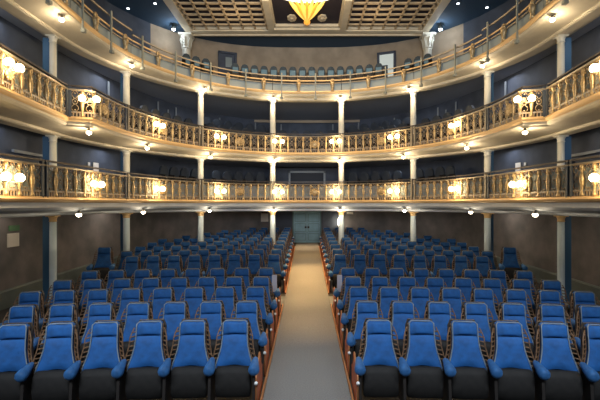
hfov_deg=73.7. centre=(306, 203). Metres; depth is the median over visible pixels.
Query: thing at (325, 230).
seat
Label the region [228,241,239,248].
seat
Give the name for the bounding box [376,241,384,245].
cushion
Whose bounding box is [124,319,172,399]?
seat
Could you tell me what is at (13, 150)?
shelf
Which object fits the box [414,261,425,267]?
cushion
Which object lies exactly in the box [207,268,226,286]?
seat
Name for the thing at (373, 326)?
headrest cover
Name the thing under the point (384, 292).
cushion
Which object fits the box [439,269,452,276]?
cushion
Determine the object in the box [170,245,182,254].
seat
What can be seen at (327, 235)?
seat
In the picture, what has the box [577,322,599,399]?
seat
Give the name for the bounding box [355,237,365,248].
seat
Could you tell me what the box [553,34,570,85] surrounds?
column
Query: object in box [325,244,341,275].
seat
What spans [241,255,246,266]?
cushion
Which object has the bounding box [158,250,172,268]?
seat
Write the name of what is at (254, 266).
cushion
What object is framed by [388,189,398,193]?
globe lamp
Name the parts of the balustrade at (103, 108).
post, scroll panel, scroll panel, handrail, rail, scroll panel, rail, scroll panel, scroll panel, scroll panel, scroll panel, post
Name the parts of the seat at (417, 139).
backrest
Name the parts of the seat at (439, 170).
backrest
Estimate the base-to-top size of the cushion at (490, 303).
0.415 m
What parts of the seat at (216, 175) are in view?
backrest, frame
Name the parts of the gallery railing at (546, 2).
post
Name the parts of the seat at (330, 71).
seat, backrest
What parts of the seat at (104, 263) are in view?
tip seat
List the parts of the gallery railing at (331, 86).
post, rail, rail, rail, gauze panel, post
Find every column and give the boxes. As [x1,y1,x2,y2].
[43,34,60,85]
[43,135,60,169]
[43,215,60,301]
[120,71,132,123]
[120,150,132,177]
[120,213,132,253]
[178,32,194,57]
[195,91,205,141]
[195,158,205,199]
[197,212,204,240]
[268,100,276,151]
[268,162,276,199]
[268,211,276,244]
[337,100,345,151]
[337,162,345,199]
[337,211,345,244]
[408,91,418,141]
[408,158,418,199]
[409,212,416,240]
[419,32,435,57]
[481,71,493,123]
[481,150,493,177]
[481,213,493,253]
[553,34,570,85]
[553,135,570,169]
[553,215,570,301]
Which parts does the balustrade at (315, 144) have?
rail, handrail, rail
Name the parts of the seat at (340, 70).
seat, backrest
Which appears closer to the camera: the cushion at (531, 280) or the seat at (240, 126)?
the cushion at (531, 280)
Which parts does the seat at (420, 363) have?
frame, tip seat, frame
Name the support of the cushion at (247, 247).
on the seat at (248, 248)
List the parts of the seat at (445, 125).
frame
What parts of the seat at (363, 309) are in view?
panel, frame, tip seat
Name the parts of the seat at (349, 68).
backrest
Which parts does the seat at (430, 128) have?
frame, backrest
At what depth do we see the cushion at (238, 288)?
8.16 m
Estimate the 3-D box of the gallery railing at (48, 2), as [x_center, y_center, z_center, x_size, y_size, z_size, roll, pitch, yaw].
[-5.354,-4.720,6.951,0.189,1.160,4.678,0,0,-2]
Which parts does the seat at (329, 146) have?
tip seat, backrest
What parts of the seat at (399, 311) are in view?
frame, tip seat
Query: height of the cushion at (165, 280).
0.415 m
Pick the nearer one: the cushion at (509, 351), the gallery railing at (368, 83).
the cushion at (509, 351)
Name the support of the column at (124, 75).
on the balcony slab at (16, 110)
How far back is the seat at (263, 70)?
18.72 m
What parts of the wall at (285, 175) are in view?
pane, frame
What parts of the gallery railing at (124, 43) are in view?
post, rail, rail, post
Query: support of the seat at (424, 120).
on the step at (73, 107)
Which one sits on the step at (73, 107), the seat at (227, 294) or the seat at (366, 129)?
the seat at (366, 129)
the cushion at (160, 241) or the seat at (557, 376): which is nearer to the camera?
the seat at (557, 376)
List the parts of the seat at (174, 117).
backrest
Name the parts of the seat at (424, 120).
backrest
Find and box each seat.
[0,290,47,337]
[0,322,36,399]
[2,304,41,361]
[31,321,83,399]
[38,303,81,361]
[44,280,74,317]
[44,289,81,332]
[75,270,99,303]
[78,279,104,317]
[79,289,111,335]
[79,302,115,360]
[79,320,128,399]
[86,247,116,282]
[104,270,126,292]
[109,278,133,314]
[115,288,143,324]
[116,251,133,269]
[121,256,140,281]
[121,301,152,359]
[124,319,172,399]
[130,108,147,132]
[131,269,152,287]
[133,246,146,256]
[138,250,153,268]
[138,277,161,301]
[139,105,148,111]
[140,112,157,136]
[143,255,161,277]
[147,242,158,249]
[148,287,175,318]
[150,109,161,122]
[150,115,169,140]
[153,246,164,254]
[157,269,177,286]
[158,239,167,245]
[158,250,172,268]
[158,301,189,357]
[159,165,174,182]
[161,112,174,126]
[162,119,180,141]
[163,242,174,249]
[164,255,184,276]
[167,277,189,300]
[169,167,184,183]
[169,318,215,399]
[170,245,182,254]
[172,116,185,130]
[172,238,183,245]
[174,122,191,144]
[177,250,191,271]
[180,168,194,183]
[180,241,191,249]
[180,287,206,318]
[182,53,194,68]
[182,235,190,241]
[182,268,202,286]
[184,118,197,133]
[184,255,204,276]
[187,124,200,145]
[187,245,199,254]
[188,238,197,244]
[190,169,204,183]
[192,56,203,71]
[195,277,217,300]
[195,300,225,356]
[196,249,210,271]
[197,241,207,248]
[202,58,212,73]
[204,117,210,135]
[204,232,211,237]
[204,238,213,244]
[204,254,222,276]
[205,123,215,142]
[206,245,217,253]
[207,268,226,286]
[210,235,219,240]
[211,129,226,148]
[211,171,225,184]
[211,286,237,317]
[212,241,223,248]
[212,318,261,399]
[213,119,221,127]
[215,232,224,237]
[215,249,228,268]
[218,125,226,133]
[218,238,228,244]
[221,230,229,234]
[222,171,235,185]
[222,245,234,253]
[223,276,245,302]
[224,121,232,128]
[224,130,238,149]
[224,235,233,240]
[225,254,242,275]
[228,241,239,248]
[229,232,238,237]
[230,63,240,77]
[230,126,238,138]
[231,300,268,376]
[232,268,251,291]
[233,172,246,185]
[233,249,247,267]
[234,238,244,244]
[235,122,243,130]
[237,132,249,150]
[237,235,247,241]
[239,245,251,260]
[241,64,249,78]
[242,128,250,139]
[242,232,251,238]
[242,286,273,349]
[243,241,255,251]
[245,172,256,185]
[245,254,262,280]
[246,124,254,131]
[248,237,258,248]
[249,133,262,150]
[250,65,259,79]
[250,276,277,331]
[251,249,266,267]
[252,234,261,242]
[254,129,262,140]
[255,232,264,239]
[256,173,267,185]
[256,244,268,263]
[256,267,280,316]
[257,125,267,134]
[259,241,271,253]
[260,66,268,80]
[260,227,268,233]
[262,134,269,151]
[262,237,273,247]
[264,254,285,292]
[269,66,278,80]
[269,249,287,283]
[272,244,288,274]
[275,134,286,151]
[275,241,289,270]
[277,237,290,264]
[278,130,287,141]
[279,66,287,79]
[279,234,291,260]
[281,232,292,255]
[282,229,293,249]
[288,67,296,79]
[289,135,299,151]
[290,130,300,147]
[298,67,306,79]
[301,131,312,141]
[301,135,312,151]
[307,67,315,79]
[313,130,323,140]
[314,135,324,151]
[317,67,325,79]
[320,229,331,250]
[321,232,332,255]
[322,234,334,260]
[323,237,336,264]
[324,241,338,270]
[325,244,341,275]
[326,66,334,79]
[326,130,335,141]
[326,249,344,283]
[327,134,338,151]
[328,254,349,292]
[333,267,357,316]
[335,66,344,80]
[336,276,363,331]
[340,237,351,247]
[340,286,371,349]
[342,241,354,253]
[344,134,351,151]
[345,66,353,80]
[345,227,353,233]
[345,244,357,263]
[345,300,382,376]
[346,125,356,134]
[346,173,357,185]
[347,249,362,267]
[349,232,358,239]
[351,129,359,140]
[351,133,364,150]
[351,254,368,280]
[352,234,361,242]
[352,318,400,399]
[354,65,363,79]
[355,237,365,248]
[357,172,368,185]
[358,241,370,251]
[359,124,367,131]
[362,232,371,238]
[362,245,374,260]
[362,268,381,291]
[363,128,371,139]
[364,64,372,78]
[364,132,376,150]
[366,235,375,241]
[366,249,380,267]
[367,172,380,185]
[368,276,390,302]
[369,238,379,244]
[370,122,378,130]
[371,254,388,275]
[373,63,383,77]
[374,241,385,248]
[375,126,383,137]
[375,130,389,149]
[375,232,384,237]
[376,286,402,317]
[378,171,391,185]
[379,245,391,253]
[380,235,389,240]
[381,121,389,128]
[384,230,392,234]
[385,238,395,244]
[385,249,398,268]
[387,125,395,133]
[387,129,402,148]
[387,268,406,286]
[388,171,402,184]
[388,300,418,356]
[389,232,398,237]
[390,241,401,248]
[391,254,409,276]
[392,119,400,127]
[394,235,403,240]
[396,245,407,253]
[396,277,418,300]
[398,123,408,142]
[398,318,444,399]
[400,238,409,244]
[401,58,411,72]
[402,232,409,237]
[403,117,409,135]
[403,249,417,271]
[406,241,416,248]
[407,287,433,318]
[409,169,423,183]
[409,255,429,276]
[410,56,419,71]
[411,268,431,286]
[413,124,426,145]
[414,245,426,254]
[416,118,429,133]
[416,238,425,244]
[419,53,431,70]
[419,168,433,183]
[422,122,439,144]
[422,241,433,249]
[422,250,436,271]
[423,235,431,241]
[424,277,446,300]
[424,301,455,357]
[428,116,441,130]
[429,167,444,183]
[429,255,449,276]
[430,238,441,245]
[431,245,443,254]
[433,119,451,141]
[436,269,456,286]
[438,287,465,318]
[439,112,452,126]
[439,165,454,182]
[439,242,450,249]
[441,250,455,268]
[441,319,488,399]
[444,115,463,140]
[446,239,455,245]
[449,246,460,254]
[452,109,463,122]
[452,255,470,277]
[452,277,475,301]
[455,242,466,249]
[456,112,473,136]
[460,250,475,268]
[461,269,482,287]
[461,301,492,359]
[465,105,474,111]
[466,108,483,132]
[467,246,480,256]
[470,288,498,324]
[473,256,492,281]
[480,251,497,269]
[480,278,504,314]
[485,320,534,399]
[487,270,509,292]
[497,247,527,282]
[498,302,534,360]
[502,289,534,335]
[509,279,535,317]
[514,270,538,303]
[530,321,582,399]
[532,289,569,332]
[532,303,575,361]
[539,280,569,317]
[566,290,599,337]
[572,304,599,361]
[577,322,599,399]
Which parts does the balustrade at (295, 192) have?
rail, handrail, gauze panel, rail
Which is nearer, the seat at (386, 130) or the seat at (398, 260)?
the seat at (398, 260)
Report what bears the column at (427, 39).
on the step at (201, 72)
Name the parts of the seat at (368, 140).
backrest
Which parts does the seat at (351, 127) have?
backrest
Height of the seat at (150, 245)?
1.012 m
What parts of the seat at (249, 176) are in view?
backrest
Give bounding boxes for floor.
[0,243,596,399]
[44,296,569,305]
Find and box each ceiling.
[106,0,507,47]
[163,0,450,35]
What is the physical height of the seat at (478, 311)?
1.004 m
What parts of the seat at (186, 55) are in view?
backrest, frame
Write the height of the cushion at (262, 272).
0.168 m
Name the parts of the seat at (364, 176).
backrest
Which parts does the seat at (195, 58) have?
backrest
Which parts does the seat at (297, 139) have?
tip seat, backrest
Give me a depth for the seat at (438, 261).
11.13 m
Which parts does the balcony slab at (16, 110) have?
beam moulding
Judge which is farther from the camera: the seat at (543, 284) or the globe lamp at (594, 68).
the seat at (543, 284)
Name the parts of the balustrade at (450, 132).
post, scroll panel, scroll panel, scroll panel, scroll panel, scroll panel, rail, rail, handrail, scroll panel, scroll panel, scroll panel, scroll panel, post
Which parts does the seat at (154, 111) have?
backrest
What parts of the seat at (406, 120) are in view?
backrest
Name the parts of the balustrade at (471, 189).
post, scroll panel, scroll panel, scroll panel, scroll panel, scroll panel, rail, handrail, gauze panel, rail, scroll panel, scroll panel, scroll panel, scroll panel, post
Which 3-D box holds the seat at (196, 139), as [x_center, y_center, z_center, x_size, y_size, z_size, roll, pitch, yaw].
[-4.123,-2.485,14.681,0.390,0.930,0.510,0,0,32]
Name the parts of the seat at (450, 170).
frame, backrest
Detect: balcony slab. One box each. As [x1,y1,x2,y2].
[0,0,599,119]
[0,86,599,167]
[0,196,599,217]
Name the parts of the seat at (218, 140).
backrest, frame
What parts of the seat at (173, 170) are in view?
backrest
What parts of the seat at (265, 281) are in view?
frame, panel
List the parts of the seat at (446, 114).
backrest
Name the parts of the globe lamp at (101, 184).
globe, globe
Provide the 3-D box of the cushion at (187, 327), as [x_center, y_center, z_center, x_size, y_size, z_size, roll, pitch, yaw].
[-1.499,1.624,5.266,0.313,0.168,0.118,0,0,-3]
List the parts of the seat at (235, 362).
frame, tip seat, frame, panel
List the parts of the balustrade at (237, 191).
post, scroll panel, scroll panel, gauze panel, rail, handrail, scroll panel, rail, scroll panel, post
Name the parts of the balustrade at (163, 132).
post, scroll panel, scroll panel, scroll panel, scroll panel, rail, handrail, rail, scroll panel, scroll panel, scroll panel, scroll panel, scroll panel, post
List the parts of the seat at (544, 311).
frame, frame, tip seat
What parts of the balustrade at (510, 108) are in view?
post, scroll panel, scroll panel, scroll panel, scroll panel, rail, rail, scroll panel, handrail, scroll panel, scroll panel, post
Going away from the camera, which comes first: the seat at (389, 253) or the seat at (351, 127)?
the seat at (389, 253)
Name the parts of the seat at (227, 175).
backrest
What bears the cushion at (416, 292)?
on the seat at (419, 296)
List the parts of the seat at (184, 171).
backrest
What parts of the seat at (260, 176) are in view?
backrest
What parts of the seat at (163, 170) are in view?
backrest, frame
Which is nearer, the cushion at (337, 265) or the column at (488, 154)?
the cushion at (337, 265)
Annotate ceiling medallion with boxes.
[262,0,351,31]
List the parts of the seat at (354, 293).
panel, frame, tip seat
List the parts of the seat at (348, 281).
panel, frame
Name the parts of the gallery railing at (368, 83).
post, rail, rail, rail, gauze panel, post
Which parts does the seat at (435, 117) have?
backrest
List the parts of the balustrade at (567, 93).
post, scroll panel, scroll panel, scroll panel, scroll panel, rail, handrail, rail, gauze panel, scroll panel, scroll panel, scroll panel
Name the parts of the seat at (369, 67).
backrest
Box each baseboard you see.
[0,256,119,310]
[494,256,599,304]
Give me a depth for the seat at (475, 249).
12.89 m
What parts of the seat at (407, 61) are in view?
backrest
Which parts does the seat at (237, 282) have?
frame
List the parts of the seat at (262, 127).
backrest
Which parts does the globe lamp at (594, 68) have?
globe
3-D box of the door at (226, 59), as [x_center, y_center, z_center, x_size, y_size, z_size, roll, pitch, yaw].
[-4.064,-6.660,20.455,0.940,2.220,0.160,0,0,-20]
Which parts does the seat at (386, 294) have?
frame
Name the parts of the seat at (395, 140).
frame, backrest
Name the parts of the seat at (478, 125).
frame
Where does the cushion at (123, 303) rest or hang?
on the seat at (128, 295)
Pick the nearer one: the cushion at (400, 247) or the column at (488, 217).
the column at (488, 217)
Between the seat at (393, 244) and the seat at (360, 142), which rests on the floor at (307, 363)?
the seat at (393, 244)
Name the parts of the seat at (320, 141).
tip seat, backrest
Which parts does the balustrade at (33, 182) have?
scroll panel, scroll panel, gauze panel, handrail, rail, rail, scroll panel, scroll panel, post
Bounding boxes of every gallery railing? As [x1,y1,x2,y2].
[45,0,69,6]
[71,0,131,53]
[131,34,200,82]
[200,62,271,96]
[273,73,340,99]
[342,63,413,97]
[413,34,482,86]
[482,0,542,61]
[544,0,568,6]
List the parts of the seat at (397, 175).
frame, backrest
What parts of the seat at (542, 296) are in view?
frame, frame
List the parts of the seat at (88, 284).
tip seat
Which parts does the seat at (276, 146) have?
tip seat, backrest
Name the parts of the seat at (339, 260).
tip seat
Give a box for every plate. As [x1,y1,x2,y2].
[272,275,276,291]
[337,275,341,291]
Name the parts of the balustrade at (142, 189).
post, scroll panel, scroll panel, scroll panel, scroll panel, rail, handrail, gauze panel, rail, scroll panel, scroll panel, scroll panel, scroll panel, post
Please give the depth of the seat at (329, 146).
16.79 m
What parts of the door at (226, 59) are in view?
pane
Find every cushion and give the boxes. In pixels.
[0,324,29,339]
[0,338,28,371]
[9,318,34,337]
[10,305,35,318]
[19,291,41,302]
[19,302,41,319]
[36,337,75,371]
[41,316,73,345]
[46,322,74,337]
[47,300,74,324]
[49,289,67,308]
[50,304,74,316]
[53,280,71,289]
[54,290,75,301]
[78,279,85,296]
[78,289,90,308]
[81,300,107,323]
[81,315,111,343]
[82,271,97,278]
[82,335,120,370]
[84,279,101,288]
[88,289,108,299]
[89,303,112,315]
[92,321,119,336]
[94,254,111,267]
[98,247,110,253]
[107,278,115,292]
[109,270,123,278]
[111,287,130,307]
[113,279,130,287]
[116,299,138,320]
[118,257,125,269]
[121,251,132,256]
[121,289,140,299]
[123,315,146,341]
[125,263,138,276]
[126,256,137,262]
[127,302,149,314]
[128,335,164,368]
[133,278,143,287]
[135,247,144,251]
[135,270,149,277]
[137,320,162,335]
[140,257,146,268]
[141,251,151,256]
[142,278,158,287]
[142,287,155,301]
[146,262,159,275]
[147,243,156,247]
[147,256,158,261]
[153,246,162,251]
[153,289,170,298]
[153,298,170,318]
[158,239,166,243]
[160,251,170,255]
[161,256,167,268]
[161,269,174,276]
[161,277,171,286]
[164,242,173,246]
[164,302,185,314]
[164,313,185,339]
[167,262,181,274]
[168,256,178,261]
[171,278,185,286]
[172,246,180,250]
[172,334,208,368]
[173,287,185,300]
[174,239,181,242]
[180,250,189,255]
[180,320,205,334]
[181,242,189,246]
[181,256,187,267]
[185,287,202,297]
[185,298,201,318]
[186,269,198,276]
[188,261,199,267]
[188,277,198,286]
[189,238,197,242]
[189,246,198,250]
[189,255,199,261]
[197,242,205,245]
[198,250,207,255]
[199,278,213,285]
[199,286,214,300]
[200,313,221,339]
[201,301,221,313]
[202,256,207,267]
[205,238,212,242]
[206,261,219,274]
[207,245,215,250]
[209,255,219,260]
[211,269,223,275]
[211,276,224,286]
[214,241,221,245]
[216,288,233,297]
[216,297,234,317]
[216,334,250,367]
[217,250,226,254]
[220,238,227,242]
[221,255,227,267]
[223,319,247,334]
[224,245,232,249]
[226,278,240,285]
[227,261,239,274]
[229,241,237,245]
[229,255,239,260]
[234,286,241,302]
[235,250,244,254]
[235,269,247,275]
[236,313,259,338]
[237,301,256,313]
[241,245,249,249]
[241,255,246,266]
[242,276,248,291]
[245,241,253,245]
[247,288,263,296]
[247,297,266,318]
[248,261,259,273]
[249,255,259,260]
[253,249,262,254]
[254,277,267,285]
[257,245,266,249]
[259,269,272,275]
[261,285,270,304]
[267,261,280,273]
[268,255,278,260]
[271,249,280,254]
[274,245,282,249]
[331,245,339,249]
[333,249,341,254]
[333,261,346,273]
[335,255,345,260]
[341,269,354,275]
[343,285,352,304]
[346,277,359,285]
[347,245,356,249]
[347,297,366,318]
[350,288,366,296]
[351,249,360,254]
[354,255,364,260]
[354,261,365,273]
[354,313,377,338]
[357,301,376,313]
[360,241,368,245]
[363,334,397,367]
[364,245,372,249]
[365,276,371,291]
[366,269,378,275]
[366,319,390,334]
[367,255,372,266]
[369,250,378,254]
[372,286,379,302]
[373,278,387,285]
[374,255,384,260]
[374,261,386,274]
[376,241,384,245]
[379,297,397,317]
[380,288,397,297]
[381,245,389,249]
[386,238,393,242]
[386,255,392,267]
[387,250,396,254]
[389,276,402,286]
[390,269,402,275]
[392,241,399,245]
[392,301,412,313]
[392,313,413,339]
[394,255,404,260]
[394,261,407,274]
[398,245,406,250]
[399,286,414,300]
[400,278,414,285]
[401,238,408,242]
[405,334,441,368]
[406,250,415,255]
[406,256,411,267]
[408,242,416,245]
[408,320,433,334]
[411,287,428,297]
[412,298,428,318]
[414,255,424,261]
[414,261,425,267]
[415,246,424,250]
[415,269,427,276]
[415,277,425,286]
[416,238,424,242]
[424,242,432,246]
[424,250,433,255]
[426,256,432,267]
[428,278,442,286]
[428,287,440,300]
[428,302,449,314]
[428,313,449,339]
[432,239,439,242]
[432,262,446,274]
[433,246,441,250]
[435,256,445,261]
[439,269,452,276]
[440,242,449,246]
[442,277,452,286]
[443,251,453,255]
[443,289,460,298]
[443,298,460,318]
[446,256,452,268]
[447,239,455,243]
[449,335,485,368]
[451,246,460,251]
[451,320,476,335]
[454,262,467,275]
[455,256,466,261]
[455,278,471,287]
[457,243,466,247]
[458,287,471,301]
[462,251,472,256]
[464,270,478,277]
[464,302,486,314]
[467,257,473,268]
[467,315,490,341]
[469,247,478,251]
[470,278,480,287]
[473,289,492,299]
[475,263,488,276]
[475,299,497,320]
[476,256,487,262]
[481,251,492,256]
[483,279,500,287]
[483,287,502,307]
[488,257,495,269]
[490,270,504,278]
[493,335,531,370]
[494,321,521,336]
[498,278,506,292]
[501,303,524,315]
[502,254,519,267]
[502,315,532,343]
[503,247,515,253]
[505,289,525,299]
[506,300,530,322]
[512,279,529,288]
[516,271,531,278]
[523,289,535,308]
[528,279,534,296]
[538,290,559,301]
[538,337,577,371]
[539,300,566,324]
[539,304,563,316]
[539,322,567,337]
[540,316,572,345]
[542,280,560,289]
[546,289,564,308]
[572,291,594,302]
[572,302,594,319]
[578,305,599,317]
[579,318,599,337]
[584,324,599,338]
[585,338,599,371]
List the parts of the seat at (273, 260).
tip seat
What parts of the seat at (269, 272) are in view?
panel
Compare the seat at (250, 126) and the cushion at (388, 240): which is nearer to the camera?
the cushion at (388, 240)
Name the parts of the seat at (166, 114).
backrest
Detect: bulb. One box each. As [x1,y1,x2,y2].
[59,15,64,21]
[76,210,81,216]
[532,210,537,216]
[549,15,554,21]
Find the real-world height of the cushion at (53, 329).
0.168 m
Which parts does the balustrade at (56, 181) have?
post, scroll panel, scroll panel, scroll panel, scroll panel, rail, handrail, gauze panel, rail, scroll panel, scroll panel, scroll panel, scroll panel, scroll panel, scroll panel, post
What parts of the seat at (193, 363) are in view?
frame, tip seat, frame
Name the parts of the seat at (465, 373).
frame, tip seat, frame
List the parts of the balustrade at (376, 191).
post, scroll panel, scroll panel, rail, scroll panel, handrail, rail, gauze panel, scroll panel, post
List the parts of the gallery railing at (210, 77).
post, gauze panel, rail, rail, rail, post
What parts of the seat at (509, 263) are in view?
tip seat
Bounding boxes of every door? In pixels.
[218,50,236,75]
[292,211,321,242]
[377,50,395,76]
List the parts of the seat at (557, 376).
frame, tip seat, frame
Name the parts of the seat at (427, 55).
backrest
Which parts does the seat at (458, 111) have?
backrest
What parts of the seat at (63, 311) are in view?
tip seat, frame, frame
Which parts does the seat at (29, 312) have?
frame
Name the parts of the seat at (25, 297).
frame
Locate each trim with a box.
[108,81,109,110]
[260,248,294,399]
[319,248,353,399]
[504,81,505,110]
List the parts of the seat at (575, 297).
frame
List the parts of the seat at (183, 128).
backrest, frame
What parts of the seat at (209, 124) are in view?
frame, backrest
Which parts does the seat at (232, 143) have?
backrest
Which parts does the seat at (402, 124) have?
backrest, frame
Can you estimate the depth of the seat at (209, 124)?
16.39 m
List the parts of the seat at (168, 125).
backrest, frame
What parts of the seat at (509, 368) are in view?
frame, tip seat, frame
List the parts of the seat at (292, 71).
seat, backrest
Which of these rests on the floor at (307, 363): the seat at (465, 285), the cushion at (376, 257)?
the seat at (465, 285)
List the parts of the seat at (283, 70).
backrest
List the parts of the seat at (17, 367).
tip seat, frame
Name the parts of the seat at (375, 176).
backrest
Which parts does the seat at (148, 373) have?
frame, tip seat, frame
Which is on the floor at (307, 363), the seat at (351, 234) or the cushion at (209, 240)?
the seat at (351, 234)
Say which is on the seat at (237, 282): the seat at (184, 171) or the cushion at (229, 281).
the cushion at (229, 281)
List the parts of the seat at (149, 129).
frame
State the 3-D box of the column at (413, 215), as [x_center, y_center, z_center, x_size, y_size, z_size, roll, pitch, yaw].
[3.986,1.299,14.998,0.313,2.028,0.313,0,0,0]
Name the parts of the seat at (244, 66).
backrest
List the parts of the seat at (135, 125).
frame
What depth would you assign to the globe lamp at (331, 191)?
15.53 m
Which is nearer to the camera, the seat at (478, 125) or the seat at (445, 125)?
the seat at (478, 125)
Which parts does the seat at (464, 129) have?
frame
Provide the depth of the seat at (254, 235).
16.25 m
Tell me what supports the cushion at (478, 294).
on the seat at (485, 295)
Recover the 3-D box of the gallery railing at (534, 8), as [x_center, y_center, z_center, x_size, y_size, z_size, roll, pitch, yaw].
[5.396,-4.720,10.652,0.250,1.160,2.692,0,0,-5]
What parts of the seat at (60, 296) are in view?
frame, frame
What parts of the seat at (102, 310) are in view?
frame, tip seat, frame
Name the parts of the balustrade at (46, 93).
scroll panel, scroll panel, scroll panel, gauze panel, rail, rail, handrail, scroll panel, scroll panel, scroll panel, scroll panel, scroll panel, post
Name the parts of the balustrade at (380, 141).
post, scroll panel, rail, handrail, rail, scroll panel, post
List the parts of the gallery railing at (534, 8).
post, rail, rail, post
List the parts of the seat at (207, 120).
backrest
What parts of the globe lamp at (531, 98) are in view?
globe, globe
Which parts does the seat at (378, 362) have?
panel, frame, tip seat, frame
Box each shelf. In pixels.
[12,149,42,156]
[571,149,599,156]
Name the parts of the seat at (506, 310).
frame, tip seat, frame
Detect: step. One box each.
[1,190,598,199]
[14,88,599,146]
[72,96,541,141]
[201,72,412,87]
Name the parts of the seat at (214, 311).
tip seat, frame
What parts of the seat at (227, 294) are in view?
frame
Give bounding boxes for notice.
[7,233,18,247]
[93,162,98,171]
[261,213,267,221]
[515,162,520,171]
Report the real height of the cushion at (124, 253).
0.168 m
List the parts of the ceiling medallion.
dark panel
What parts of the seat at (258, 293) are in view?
tip seat, frame, panel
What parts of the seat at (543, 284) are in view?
frame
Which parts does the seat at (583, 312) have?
frame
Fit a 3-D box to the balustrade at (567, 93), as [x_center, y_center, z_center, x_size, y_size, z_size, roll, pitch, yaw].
[5.303,-2.397,6.951,0.110,0.755,4.708,0,0,7]
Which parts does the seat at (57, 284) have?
frame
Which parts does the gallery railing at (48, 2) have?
post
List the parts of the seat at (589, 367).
frame, tip seat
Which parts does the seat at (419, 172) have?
backrest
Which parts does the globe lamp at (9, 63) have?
globe, globe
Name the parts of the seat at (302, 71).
backrest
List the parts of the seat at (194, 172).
backrest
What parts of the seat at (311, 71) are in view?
backrest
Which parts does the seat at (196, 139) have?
backrest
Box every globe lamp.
[0,172,24,182]
[3,57,24,73]
[78,95,99,103]
[90,181,104,188]
[154,121,164,128]
[154,186,164,191]
[215,134,225,139]
[215,189,225,193]
[273,139,283,143]
[273,190,283,193]
[330,139,340,143]
[330,190,340,193]
[388,134,398,139]
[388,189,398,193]
[449,121,459,128]
[449,186,459,191]
[509,181,523,188]
[514,95,535,103]
[589,62,599,73]
[589,173,599,182]
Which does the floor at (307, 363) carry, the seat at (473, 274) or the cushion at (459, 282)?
the seat at (473, 274)
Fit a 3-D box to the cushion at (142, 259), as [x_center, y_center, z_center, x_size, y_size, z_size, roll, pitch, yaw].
[-4.818,1.798,11.977,0.469,0.415,0.186,0,0,-9]
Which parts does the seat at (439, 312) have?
frame, tip seat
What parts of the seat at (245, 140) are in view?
backrest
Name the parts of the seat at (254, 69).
backrest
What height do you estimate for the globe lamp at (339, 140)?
0.180 m
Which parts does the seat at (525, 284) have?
tip seat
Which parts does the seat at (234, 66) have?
backrest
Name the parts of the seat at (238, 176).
backrest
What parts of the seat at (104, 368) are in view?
frame, tip seat, frame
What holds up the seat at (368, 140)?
on the balcony slab at (16, 110)
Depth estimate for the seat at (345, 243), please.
14.30 m
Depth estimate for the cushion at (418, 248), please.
13.13 m
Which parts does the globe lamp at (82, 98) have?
globe, globe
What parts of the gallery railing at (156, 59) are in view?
post, gauze panel, rail, rail, rail, post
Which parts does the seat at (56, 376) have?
frame, tip seat, frame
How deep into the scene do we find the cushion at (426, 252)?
12.14 m
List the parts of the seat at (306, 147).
backrest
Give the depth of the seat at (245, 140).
16.24 m
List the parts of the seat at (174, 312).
tip seat, frame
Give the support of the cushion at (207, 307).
on the seat at (214, 311)
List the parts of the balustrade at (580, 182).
post, scroll panel, rail, handrail, rail, scroll panel, gauze panel, scroll panel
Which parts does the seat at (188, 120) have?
backrest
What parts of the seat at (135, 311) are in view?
tip seat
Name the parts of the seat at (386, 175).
backrest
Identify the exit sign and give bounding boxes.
[9,225,19,230]
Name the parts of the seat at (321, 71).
backrest, seat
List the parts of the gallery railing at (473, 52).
post, rail, rail, rail, gauze panel, post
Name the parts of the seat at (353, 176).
backrest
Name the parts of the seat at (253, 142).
backrest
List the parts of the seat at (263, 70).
backrest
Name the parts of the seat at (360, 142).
backrest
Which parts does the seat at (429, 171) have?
backrest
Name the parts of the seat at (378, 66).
backrest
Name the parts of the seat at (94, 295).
tip seat, frame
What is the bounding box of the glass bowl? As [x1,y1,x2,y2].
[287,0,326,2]
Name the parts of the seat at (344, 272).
panel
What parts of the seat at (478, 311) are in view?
tip seat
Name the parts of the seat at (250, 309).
tip seat, frame, panel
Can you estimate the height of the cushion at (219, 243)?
0.168 m
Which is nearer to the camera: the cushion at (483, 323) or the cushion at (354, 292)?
the cushion at (483, 323)
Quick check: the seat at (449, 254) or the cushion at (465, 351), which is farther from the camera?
the seat at (449, 254)
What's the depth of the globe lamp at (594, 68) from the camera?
7.14 m
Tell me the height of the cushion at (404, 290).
0.415 m
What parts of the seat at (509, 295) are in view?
frame, tip seat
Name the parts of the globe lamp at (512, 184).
globe, globe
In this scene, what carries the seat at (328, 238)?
on the floor at (307, 363)
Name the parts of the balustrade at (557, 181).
post, scroll panel, scroll panel, scroll panel, scroll panel, scroll panel, scroll panel, rail, gauze panel, handrail, rail, scroll panel, scroll panel, scroll panel, scroll panel, post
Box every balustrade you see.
[0,43,67,115]
[0,153,45,196]
[44,160,127,198]
[68,84,127,130]
[127,104,200,145]
[127,172,200,199]
[200,179,272,200]
[201,125,272,151]
[273,133,340,152]
[273,181,340,200]
[341,125,412,151]
[341,179,413,200]
[413,104,486,145]
[413,172,486,199]
[486,84,545,130]
[486,160,569,198]
[546,51,599,115]
[568,155,599,196]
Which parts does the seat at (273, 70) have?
seat, backrest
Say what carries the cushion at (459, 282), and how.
on the seat at (465, 285)
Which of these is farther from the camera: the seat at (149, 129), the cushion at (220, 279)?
the seat at (149, 129)
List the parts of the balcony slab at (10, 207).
beam moulding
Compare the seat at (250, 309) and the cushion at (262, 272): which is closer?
the seat at (250, 309)
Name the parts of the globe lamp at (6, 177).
globe, globe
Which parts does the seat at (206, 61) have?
backrest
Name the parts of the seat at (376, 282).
frame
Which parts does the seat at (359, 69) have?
backrest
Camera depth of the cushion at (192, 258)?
11.21 m
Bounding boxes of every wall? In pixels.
[0,16,183,290]
[70,0,150,52]
[151,24,462,122]
[184,107,429,139]
[184,162,429,185]
[184,211,429,237]
[275,168,338,186]
[275,211,291,233]
[322,211,338,233]
[430,25,599,286]
[463,0,543,52]
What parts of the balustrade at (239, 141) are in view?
post, scroll panel, scroll panel, rail, scroll panel, rail, handrail, post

